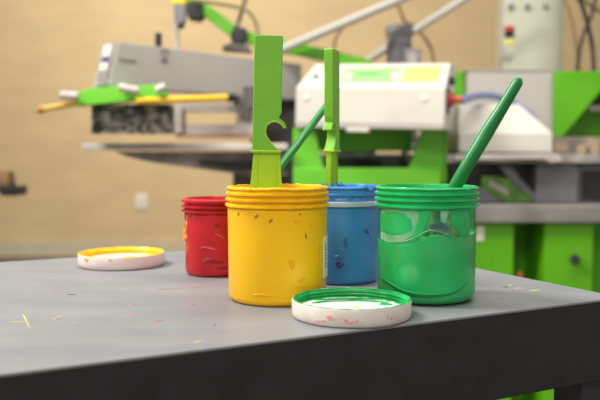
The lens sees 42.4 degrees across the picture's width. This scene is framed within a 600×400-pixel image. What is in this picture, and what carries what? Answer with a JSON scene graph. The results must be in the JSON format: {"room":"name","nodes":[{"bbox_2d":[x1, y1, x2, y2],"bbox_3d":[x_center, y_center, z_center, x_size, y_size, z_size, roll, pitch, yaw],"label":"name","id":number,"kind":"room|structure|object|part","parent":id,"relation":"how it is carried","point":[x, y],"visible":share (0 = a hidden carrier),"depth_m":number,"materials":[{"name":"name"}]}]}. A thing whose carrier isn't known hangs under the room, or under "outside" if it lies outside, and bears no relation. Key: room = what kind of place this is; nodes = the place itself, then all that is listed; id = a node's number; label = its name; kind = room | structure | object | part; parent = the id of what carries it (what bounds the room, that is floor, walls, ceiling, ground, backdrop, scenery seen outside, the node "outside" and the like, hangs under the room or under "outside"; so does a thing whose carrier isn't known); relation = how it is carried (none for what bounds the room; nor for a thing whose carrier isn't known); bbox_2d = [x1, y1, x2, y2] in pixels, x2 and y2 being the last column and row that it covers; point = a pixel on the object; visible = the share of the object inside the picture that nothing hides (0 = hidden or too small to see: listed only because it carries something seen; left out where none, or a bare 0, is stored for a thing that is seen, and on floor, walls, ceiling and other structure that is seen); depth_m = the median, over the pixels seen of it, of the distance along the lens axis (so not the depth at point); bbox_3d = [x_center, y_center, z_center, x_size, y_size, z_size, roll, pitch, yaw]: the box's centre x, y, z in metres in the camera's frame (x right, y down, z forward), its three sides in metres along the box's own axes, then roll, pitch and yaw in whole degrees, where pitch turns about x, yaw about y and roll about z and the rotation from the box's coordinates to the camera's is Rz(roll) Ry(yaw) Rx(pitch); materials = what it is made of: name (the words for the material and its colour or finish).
{"room":"print shop","nodes":[
{"label":"print shop","id":0,"kind":"room"},
{"bbox_2d":[0,171,26,195],"bbox_3d":[-1.604,0.294,3.625,0.626,0.861,0.300,0,4,0],"label":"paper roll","id":1,"kind":"object","parent":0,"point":[8,187],"visible":1,"depth_m":3.55,"materials":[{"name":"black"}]},
{"bbox_2d":[0,257,75,261],"bbox_3d":[0.000,0.829,2.356,12.000,0.050,9.600,0,4,0],"label":"floor","id":2,"kind":"structure","parent":0,"point":[2,259],"depth_m":6.90,"materials":[{"name":"concrete"}]},
{"bbox_2d":[0,251,599,399],"bbox_3d":[-0.311,0.499,0.800,1.150,0.800,0.561,-2,4,-27],"label":"work table","id":3,"kind":"object","parent":2,"relation":"on","point":[69,331],"visible":0.8,"depth_m":0.68,"materials":[{"name":"grey metal"}]},
{"bbox_2d":[78,247,164,270],"bbox_3d":[-0.234,0.076,1.016,0.112,0.018,0.112,0,4,0],"label":"lid","id":4,"kind":"object","parent":3,"relation":"on","point":[113,258],"visible":1,"depth_m":0.98,"materials":[{"name":"white plastic"}]},
{"bbox_2d":[181,196,228,277],"bbox_3d":[-0.102,0.043,0.945,0.085,0.093,0.086,0,4,0],"label":"pot","id":5,"kind":"object","parent":3,"relation":"on","point":[205,236],"visible":0.7,"depth_m":0.91,"materials":[{"name":"red plastic"}]},
{"bbox_2d":[225,183,329,306],"bbox_3d":[-0.023,0.042,0.781,0.106,0.115,0.104,0,4,0],"label":"pot","id":6,"kind":"object","parent":3,"relation":"on","point":[277,236],"visible":0.94,"depth_m":0.74,"materials":[{"name":"yellow plastic"}]},
{"bbox_2d":[250,35,286,187],"bbox_3d":[-0.032,-0.074,0.762,0.039,0.173,0.013,0,4,0],"label":"spatula","id":7,"kind":"object","parent":6,"relation":"in","point":[268,49],"visible":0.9,"depth_m":0.76,"materials":[{"name":"green plastic"}]},
{"bbox_3d":[-0.034,-0.018,0.765,0.036,0.060,0.006,0,4,0],"label":"blade","id":8,"kind":"part","parent":7,"relation":"part of","materials":[{"name":"plastic"}]},
{"bbox_2d":[288,260,294,268],"bbox_3d":[-0.008,0.061,0.735,0.007,0.010,0.001,-1,4,-17],"label":"paint smudge","id":9,"kind":"object","parent":6,"relation":"attached to","point":[291,263],"depth_m":0.73,"materials":[{"name":"orange paint"}]},
{"bbox_2d":[280,104,323,171],"bbox_3d":[-0.008,-0.046,0.856,0.022,0.136,0.176,2,4,32],"label":"stick","id":10,"kind":"object","parent":6,"relation":"in","point":[290,153],"visible":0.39,"depth_m":0.88,"materials":[{"name":"green plastic"}]},
{"bbox_2d":[318,182,378,284],"bbox_3d":[0.048,0.035,0.894,0.092,0.116,0.092,0,4,0],"label":"pot","id":11,"kind":"object","parent":3,"relation":"on","point":[352,214],"visible":0.7,"depth_m":0.85,"materials":[{"name":"blue plastic"}]},
{"bbox_2d":[323,48,340,186],"bbox_3d":[0.036,-0.083,0.868,0.014,0.169,0.038,1,4,20],"label":"spatula","id":12,"kind":"object","parent":11,"relation":"in","point":[331,55],"visible":0.91,"depth_m":0.86,"materials":[{"name":"green plastic"}]},
{"bbox_3d":[0.035,-0.111,0.864,0.011,0.113,0.034,1,4,18],"label":"handle","id":13,"kind":"part","parent":12,"relation":"part of","materials":[{"name":"green plastic"}]},
{"bbox_3d":[0.036,-0.027,0.873,0.006,0.056,0.035,1,4,18],"label":"blade","id":14,"kind":"part","parent":12,"relation":"part of","materials":[{"name":"plastic"}]},
{"bbox_2d":[292,287,411,327],"bbox_3d":[0.046,0.096,0.700,0.108,0.017,0.108,0,4,0],"label":"lid","id":15,"kind":"object","parent":3,"relation":"on","point":[340,307],"visible":1,"depth_m":0.68,"materials":[{"name":"white plastic"}]},
{"bbox_2d":[326,315,334,320],"bbox_3d":[0.026,0.099,0.651,0.009,0.005,0.001,1,4,23],"label":"paint smudge","id":16,"kind":"object","parent":15,"relation":"on","point":[328,317],"depth_m":0.65,"materials":[{"name":"red paint"}]},
{"bbox_2d":[374,183,479,304],"bbox_3d":[0.128,0.042,0.782,0.105,0.115,0.105,0,4,0],"label":"pot","id":17,"kind":"object","parent":3,"relation":"on","point":[439,269],"visible":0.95,"depth_m":0.74,"materials":[{"name":"green plastic"}]},
{"bbox_2d":[422,77,522,235],"bbox_3d":[0.166,-0.031,0.769,0.104,0.179,0.031,1,4,16],"label":"stick","id":18,"kind":"object","parent":17,"relation":"in","point":[490,126],"visible":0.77,"depth_m":0.76,"materials":[{"name":"green plastic"}]},
{"bbox_3d":[0.294,0.537,0.829,0.040,0.713,0.040,-2,4,-27],"label":"leg","id":19,"kind":"part","parent":3,"relation":"part of","materials":[{"name":"black metal"}]},
{"bbox_2d":[233,131,419,184],"bbox_3d":[0.095,0.148,2.895,0.664,1.242,0.480,0,4,0],"label":"press","id":20,"kind":"object","parent":2,"relation":"on","point":[346,159],"visible":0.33,"depth_m":2.72,"materials":[{"name":"grey metal"}]},
{"bbox_2d":[37,33,300,151],"bbox_3d":[-0.267,-0.343,2.522,0.442,0.388,1.077,3,4,36],"label":"printing machine","id":21,"kind":"object","parent":20,"relation":"on","point":[144,75],"visible":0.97,"depth_m":2.33,"materials":[{"name":"grey metal"}]},
{"bbox_3d":[-0.662,-0.300,2.221,0.055,0.026,0.024,0,4,0],"label":"clamp knob","id":22,"kind":"part","parent":21,"relation":"part of","materials":[{"name":"white plastic"}]},
{"bbox_3d":[-0.577,-0.393,2.275,0.034,0.023,0.010,3,5,43],"label":"label plate","id":23,"kind":"part","parent":21,"relation":"part of","materials":[{"name":"paper"}]},
{"bbox_3d":[-0.571,-0.399,2.283,0.066,0.127,0.066,0,4,0],"label":"plate","id":24,"kind":"part","parent":21,"relation":"part of","materials":[{"name":"metal"}]},
{"bbox_3d":[-0.569,-0.441,2.281,0.034,0.033,0.013,3,5,43],"label":"label plate","id":25,"kind":"part","parent":21,"relation":"part of","materials":[{"name":"paper"}]},
{"bbox_3d":[-0.491,-0.319,2.220,0.060,0.033,0.024,0,4,0],"label":"clamp knob","id":26,"kind":"part","parent":21,"relation":"part of","materials":[{"name":"white plastic"}]},
{"bbox_3d":[-0.453,-0.505,2.473,0.022,0.057,0.022,0,4,0],"label":"knob","id":27,"kind":"part","parent":21,"relation":"part of","materials":[{"name":"black plastic"}]},
{"bbox_3d":[-0.399,-0.320,2.219,0.036,0.033,0.024,0,4,0],"label":"clamp knob","id":28,"kind":"part","parent":21,"relation":"part of","materials":[{"name":"white plastic"}]},
{"bbox_2d":[172,0,186,48],"bbox_3d":[-0.401,-0.609,2.567,0.047,0.249,0.060,0,4,0],"label":"support pole","id":29,"kind":"object","parent":21,"relation":"attached to","point":[179,6],"visible":0.96,"depth_m":2.54,"materials":[{"name":"white metal"}]},
{"bbox_2d":[172,103,252,137],"bbox_3d":[-0.292,-0.283,2.748,0.319,0.126,0.120,0,4,0],"label":"screen frame","id":30,"kind":"object","parent":21,"relation":"attached to","point":[241,129],"visible":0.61,"depth_m":2.71,"materials":[{"name":"silver metal"}]},
{"bbox_3d":[-0.431,-0.281,2.738,0.041,0.090,0.100,0,4,0],"label":"rail","id":31,"kind":"part","parent":30,"relation":"part of","materials":[{"name":"silver metal"}]},
{"bbox_3d":[-0.290,-0.332,2.785,0.307,0.032,0.040,0,4,0],"label":"rail","id":32,"kind":"part","parent":30,"relation":"part of","materials":[{"name":"silver metal"}]},
{"bbox_3d":[-0.291,-0.249,2.730,0.315,0.037,0.040,0,4,0],"label":"rail","id":33,"kind":"part","parent":30,"relation":"part of","materials":[{"name":"silver metal"}]},
{"bbox_3d":[-0.191,-0.283,2.748,0.070,0.091,0.040,0,4,0],"label":"rail","id":34,"kind":"part","parent":30,"relation":"part of","materials":[{"name":"grey metal"}]},
{"bbox_3d":[-0.099,-0.278,2.958,0.176,0.205,0.100,0,4,0],"label":"post","id":35,"kind":"part","parent":21,"relation":"part of","materials":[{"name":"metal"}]},
{"bbox_2d":[283,0,407,53],"bbox_3d":[0.175,-0.638,2.756,0.659,0.305,0.041,0,4,0],"label":"pipe","id":36,"kind":"object","parent":21,"relation":"attached to","point":[382,6],"visible":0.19,"depth_m":2.74,"materials":[{"name":"metal"}]},
{"bbox_2d":[82,143,288,175],"bbox_3d":[-0.354,-0.135,2.562,0.632,0.104,0.370,0,4,0],"label":"pallet","id":37,"kind":"object","parent":20,"relation":"on","point":[241,163],"visible":0.74,"depth_m":2.46,"materials":[{"name":"grey metal"}]},
{"bbox_3d":[-0.181,-0.111,2.443,0.287,0.031,0.030,0,4,0],"label":"arm","id":38,"kind":"part","parent":37,"relation":"part of","materials":[{"name":"metal"}]},
{"bbox_2d":[186,0,370,63],"bbox_3d":[-0.092,-0.620,2.812,0.710,0.295,0.130,0,4,0],"label":"boom","id":39,"kind":"object","parent":20,"relation":"on","point":[196,12],"visible":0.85,"depth_m":2.81,"materials":[{"name":"green metal"}]},
{"bbox_2d":[190,0,259,34],"bbox_3d":[-0.268,-0.629,2.747,0.249,0.169,0.032,0,4,0],"label":"air hose","id":40,"kind":"object","parent":39,"relation":"attached to","point":[191,1],"visible":0.85,"depth_m":2.75,"materials":[{"name":"plastic"}]},
{"bbox_3d":[-0.211,-0.679,2.793,0.055,0.133,0.015,0,4,0],"label":"rod","id":41,"kind":"part","parent":39,"relation":"part of","materials":[{"name":"metal"}]},
{"bbox_2d":[333,28,343,48],"bbox_3d":[0.172,-0.594,2.935,0.096,0.235,0.042,0,4,0],"label":"power cable","id":42,"kind":"object","parent":20,"relation":"on","point":[340,30],"visible":0.37,"depth_m":2.94,"materials":[{"name":"brown rubber"}]},
{"bbox_3d":[0.182,-0.160,2.685,0.158,0.027,0.059,0,4,0],"label":"shelf plate","id":43,"kind":"part","parent":20,"relation":"part of","materials":[{"name":"metal"}]},
{"bbox_2d":[385,24,420,63],"bbox_3d":[0.382,-0.562,2.890,0.127,0.176,0.127,0,4,0],"label":"motor","id":44,"kind":"object","parent":20,"relation":"on","point":[399,49],"visible":0.84,"depth_m":2.86,"materials":[{"name":"metal"}]},
{"bbox_3d":[0.412,-0.521,2.832,0.030,0.041,0.006,0,4,0],"label":"name plate","id":45,"kind":"part","parent":44,"relation":"part of","materials":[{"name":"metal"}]},
{"bbox_2d":[365,0,468,61],"bbox_3d":[0.472,-0.677,3.014,0.625,0.412,0.038,0,4,0],"label":"pipe","id":46,"kind":"object","parent":20,"relation":"on","point":[455,4],"visible":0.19,"depth_m":3.00,"materials":[{"name":"metal"}]},
{"bbox_2d":[396,5,434,62],"bbox_3d":[0.435,-0.648,3.080,0.216,0.337,0.028,0,4,-8],"label":"power cable","id":47,"kind":"object","parent":46,"relation":"hanging from","point":[423,36],"visible":0.58,"depth_m":3.08,"materials":[{"name":"brown rubber"}]},
{"bbox_2d":[496,0,562,137],"bbox_3d":[0.996,-0.234,3.334,0.278,1.950,0.122,0,4,0],"label":"control box","id":48,"kind":"object","parent":2,"relation":"on","point":[529,32],"visible":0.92,"depth_m":3.27,"materials":[{"name":"beige metal"}]},
{"bbox_2d":[505,26,512,30],"bbox_3d":[0.879,-0.722,3.252,0.032,0.023,0.012,0,4,0],"label":"switch","id":49,"kind":"object","parent":48,"relation":"attached to","point":[507,28],"depth_m":3.25,"materials":[{"name":"red plastic"}]},
{"bbox_2d":[504,26,513,36],"bbox_3d":[0.882,-0.710,3.258,0.039,0.046,0.008,0,4,0],"label":"switch plate","id":50,"kind":"object","parent":48,"relation":"attached to","point":[508,30],"depth_m":3.25,"materials":[{"name":"red plastic"}]},
{"bbox_2d":[583,0,599,12],"bbox_3d":[1.208,-0.791,3.157,0.144,0.110,0.016,0,4,0],"label":"air hose","id":51,"kind":"object","parent":48,"relation":"attached to","point":[586,2],"visible":0.8,"depth_m":3.15,"materials":[{"name":"plastic"}]},
{"bbox_2d":[475,202,599,399],"bbox_3d":[0.858,0.389,2.694,0.886,0.785,0.670,0,4,0],"label":"base cabinet","id":52,"kind":"object","parent":2,"relation":"on","point":[555,243],"visible":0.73,"depth_m":2.38,"materials":[{"name":"green metal"}]},
{"bbox_3d":[0.551,0.102,2.370,0.025,0.046,0.004,0,4,0],"label":"label plate","id":53,"kind":"part","parent":52,"relation":"part of","materials":[{"name":"paper"}]},
{"bbox_3d":[0.546,0.403,2.490,0.221,0.684,0.200,0,4,0],"label":"panel","id":54,"kind":"part","parent":52,"relation":"part of","materials":[{"name":"green metal"}]},
{"bbox_2d":[475,202,599,222],"bbox_3d":[0.858,0.023,2.671,0.886,0.051,0.670,0,4,0],"label":"countertop","id":55,"kind":"structure","parent":52,"relation":"on","point":[487,212],"depth_m":2.34,"materials":[{"name":"grey metal"}]},
{"bbox_2d":[441,153,599,202],"bbox_3d":[0.763,-0.086,2.730,0.607,0.158,0.700,0,4,0],"label":"workbench","id":56,"kind":"object","parent":55,"relation":"on","point":[499,177],"visible":0.91,"depth_m":2.45,"materials":[{"name":"metal"}]},
{"bbox_2d":[293,63,462,184],"bbox_3d":[0.241,-0.227,2.490,0.526,0.421,0.431,0,4,0],"label":"machine","id":57,"kind":"object","parent":56,"relation":"attached to","point":[381,105],"visible":0.93,"depth_m":2.40,"materials":[{"name":"white metal"}]},
{"bbox_3d":[0.027,-0.142,2.436,0.098,0.169,0.020,0,4,0],"label":"frame leg","id":58,"kind":"part","parent":57,"relation":"part of","materials":[{"name":"green metal"}]},
{"bbox_3d":[0.196,-0.196,2.533,0.340,0.072,0.020,0,4,0],"label":"frame","id":59,"kind":"part","parent":57,"relation":"part of","materials":[{"name":"green metal"}]},
{"bbox_3d":[0.218,-0.387,2.390,0.176,0.055,0.068,1,4,17],"label":"display panel","id":60,"kind":"part","parent":57,"relation":"part of","materials":[{"name":"green plastic"}]},
{"bbox_3d":[0.393,-0.140,2.436,0.114,0.172,0.020,0,4,0],"label":"frame leg","id":61,"kind":"part","parent":57,"relation":"part of","materials":[{"name":"green metal"}]},
{"bbox_3d":[0.455,-0.147,2.556,0.014,0.172,0.260,0,4,0],"label":"frame","id":62,"kind":"part","parent":57,"relation":"part of","materials":[{"name":"green metal"}]},
{"bbox_3d":[0.447,-0.299,2.333,0.007,0.075,0.070,1,4,17],"label":"socket plate","id":63,"kind":"part","parent":57,"relation":"part of","materials":[{"name":"metal"}]},
{"bbox_2d":[460,92,539,121],"bbox_3d":[0.645,-0.311,2.587,0.102,0.111,0.651,3,4,36],"label":"air hose","id":64,"kind":"object","parent":57,"relation":"attached to","point":[476,95],"visible":0.6,"depth_m":2.60,"materials":[{"name":"blue plastic"}]},
{"bbox_3d":[0.513,-0.069,2.701,0.057,0.127,0.400,0,4,0],"label":"panel","id":65,"kind":"part","parent":56,"relation":"part of","materials":[{"name":"metal"}]},
{"bbox_2d":[454,72,463,105],"bbox_3d":[0.595,-0.333,2.910,0.034,0.290,0.050,0,4,0],"label":"upright","id":66,"kind":"object","parent":56,"relation":"on","point":[459,76],"visible":0.34,"depth_m":2.88,"materials":[{"name":"green metal"}]},
{"bbox_2d":[447,104,551,152],"bbox_3d":[0.658,-0.242,2.630,0.300,0.164,0.320,0,4,0],"label":"machine cover","id":67,"kind":"object","parent":56,"relation":"on","point":[518,131],"visible":0.7,"depth_m":2.49,"materials":[{"name":"white metal"}]},
{"bbox_3d":[0.665,-0.036,2.478,0.172,0.083,0.030,0,4,0],"label":"name plate","id":68,"kind":"part","parent":56,"relation":"part of","materials":[{"name":"green metal"}]},
{"bbox_2d":[462,69,553,137],"bbox_3d":[0.771,-0.331,2.945,0.328,0.309,0.210,0,4,0],"label":"junction box","id":69,"kind":"object","parent":56,"relation":"on","point":[536,91],"visible":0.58,"depth_m":2.84,"materials":[{"name":"grey metal"}]},
{"bbox_3d":[0.766,-0.482,2.936,0.317,0.005,0.210,0,4,0],"label":"lid","id":70,"kind":"part","parent":69,"relation":"part of","materials":[{"name":"grey metal"}]},
{"bbox_2d":[563,0,577,70],"bbox_3d":[1.068,-0.648,3.066,0.074,0.328,0.010,0,4,0],"label":"power cable","id":71,"kind":"object","parent":69,"relation":"attached to","point":[565,2],"visible":0.74,"depth_m":3.06,"materials":[{"name":"brown rubber"}]},
{"bbox_2d":[553,71,599,136],"bbox_3d":[1.162,-0.355,2.919,0.480,0.238,0.230,0,4,0],"label":"bracket","id":72,"kind":"object","parent":69,"relation":"attached to","point":[576,94],"visible":0.91,"depth_m":2.80,"materials":[{"name":"green metal"}]},
{"bbox_3d":[1.198,-0.349,3.019,0.409,0.205,0.030,0,4,0],"label":"plate","id":73,"kind":"part","parent":72,"relation":"part of","materials":[{"name":"green metal"}]},
{"bbox_3d":[1.204,-0.343,2.904,0.260,0.022,0.080,0,4,0],"label":"rail","id":74,"kind":"part","parent":72,"relation":"part of","materials":[{"name":"metal"}]},
{"bbox_2d":[577,0,595,70],"bbox_3d":[1.093,-0.628,2.944,0.083,0.324,0.069,0,4,0],"label":"power cable","id":75,"kind":"object","parent":69,"relation":"on","point":[582,6],"visible":0.9,"depth_m":2.96,"materials":[{"name":"black rubber"}]},
{"bbox_2d":[576,0,596,70],"bbox_3d":[1.093,-0.633,2.998,0.143,0.340,0.057,-3,5,-43],"label":"power cable","id":76,"kind":"object","parent":69,"relation":"on","point":[594,1],"visible":0.78,"depth_m":3.02,"materials":[{"name":"black rubber"}]},
{"bbox_3d":[0.814,-0.065,2.641,0.134,0.127,0.400,0,4,0],"label":"panel","id":77,"kind":"part","parent":56,"relation":"part of","materials":[{"name":"grey metal"}]},
{"bbox_2d":[552,138,599,153],"bbox_3d":[1.114,-0.193,2.751,0.434,0.058,0.115,0,4,0],"label":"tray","id":78,"kind":"object","parent":56,"relation":"on","point":[559,145],"visible":0.92,"depth_m":2.71,"materials":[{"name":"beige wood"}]},
{"bbox_3d":[0.978,-0.066,2.661,0.179,0.127,0.400,0,4,0],"label":"panel","id":79,"kind":"part","parent":56,"relation":"part of","materials":[{"name":"grey metal"}]},
{"bbox_3d":[0.826,0.403,2.490,0.150,0.684,0.200,0,4,0],"label":"door","id":80,"kind":"part","parent":52,"relation":"part of","materials":[{"name":"green metal"}]},
{"bbox_3d":[0.841,0.180,2.364,0.029,0.032,0.031,1,4,20],"label":"knob","id":81,"kind":"part","parent":52,"relation":"part of","materials":[{"name":"black rubber"}]},
{"bbox_2d":[0,0,599,239],"bbox_3d":[0.000,-1.088,7.006,12.000,3.200,0.120,0,4,0],"label":"wall","id":82,"kind":"structure","parent":0,"point":[48,48],"depth_m":6.94,"materials":[{"name":"beige paint"}]},
{"bbox_2d":[0,240,184,256],"bbox_3d":[0.000,0.441,7.025,12.000,0.145,0.029,0,4,0],"label":"baseboard","id":83,"kind":"structure","parent":82,"relation":"attached to","point":[8,248],"depth_m":7.01,"materials":[{"name":"beige wood"}]},
{"bbox_2d":[136,194,146,208],"bbox_3d":[-1.436,0.013,6.999,0.102,0.136,0.030,0,4,0],"label":"wall socket","id":84,"kind":"object","parent":82,"relation":"attached to","point":[141,199],"visible":1,"depth_m":6.99,"materials":[{"name":"plastic"}]}
]}

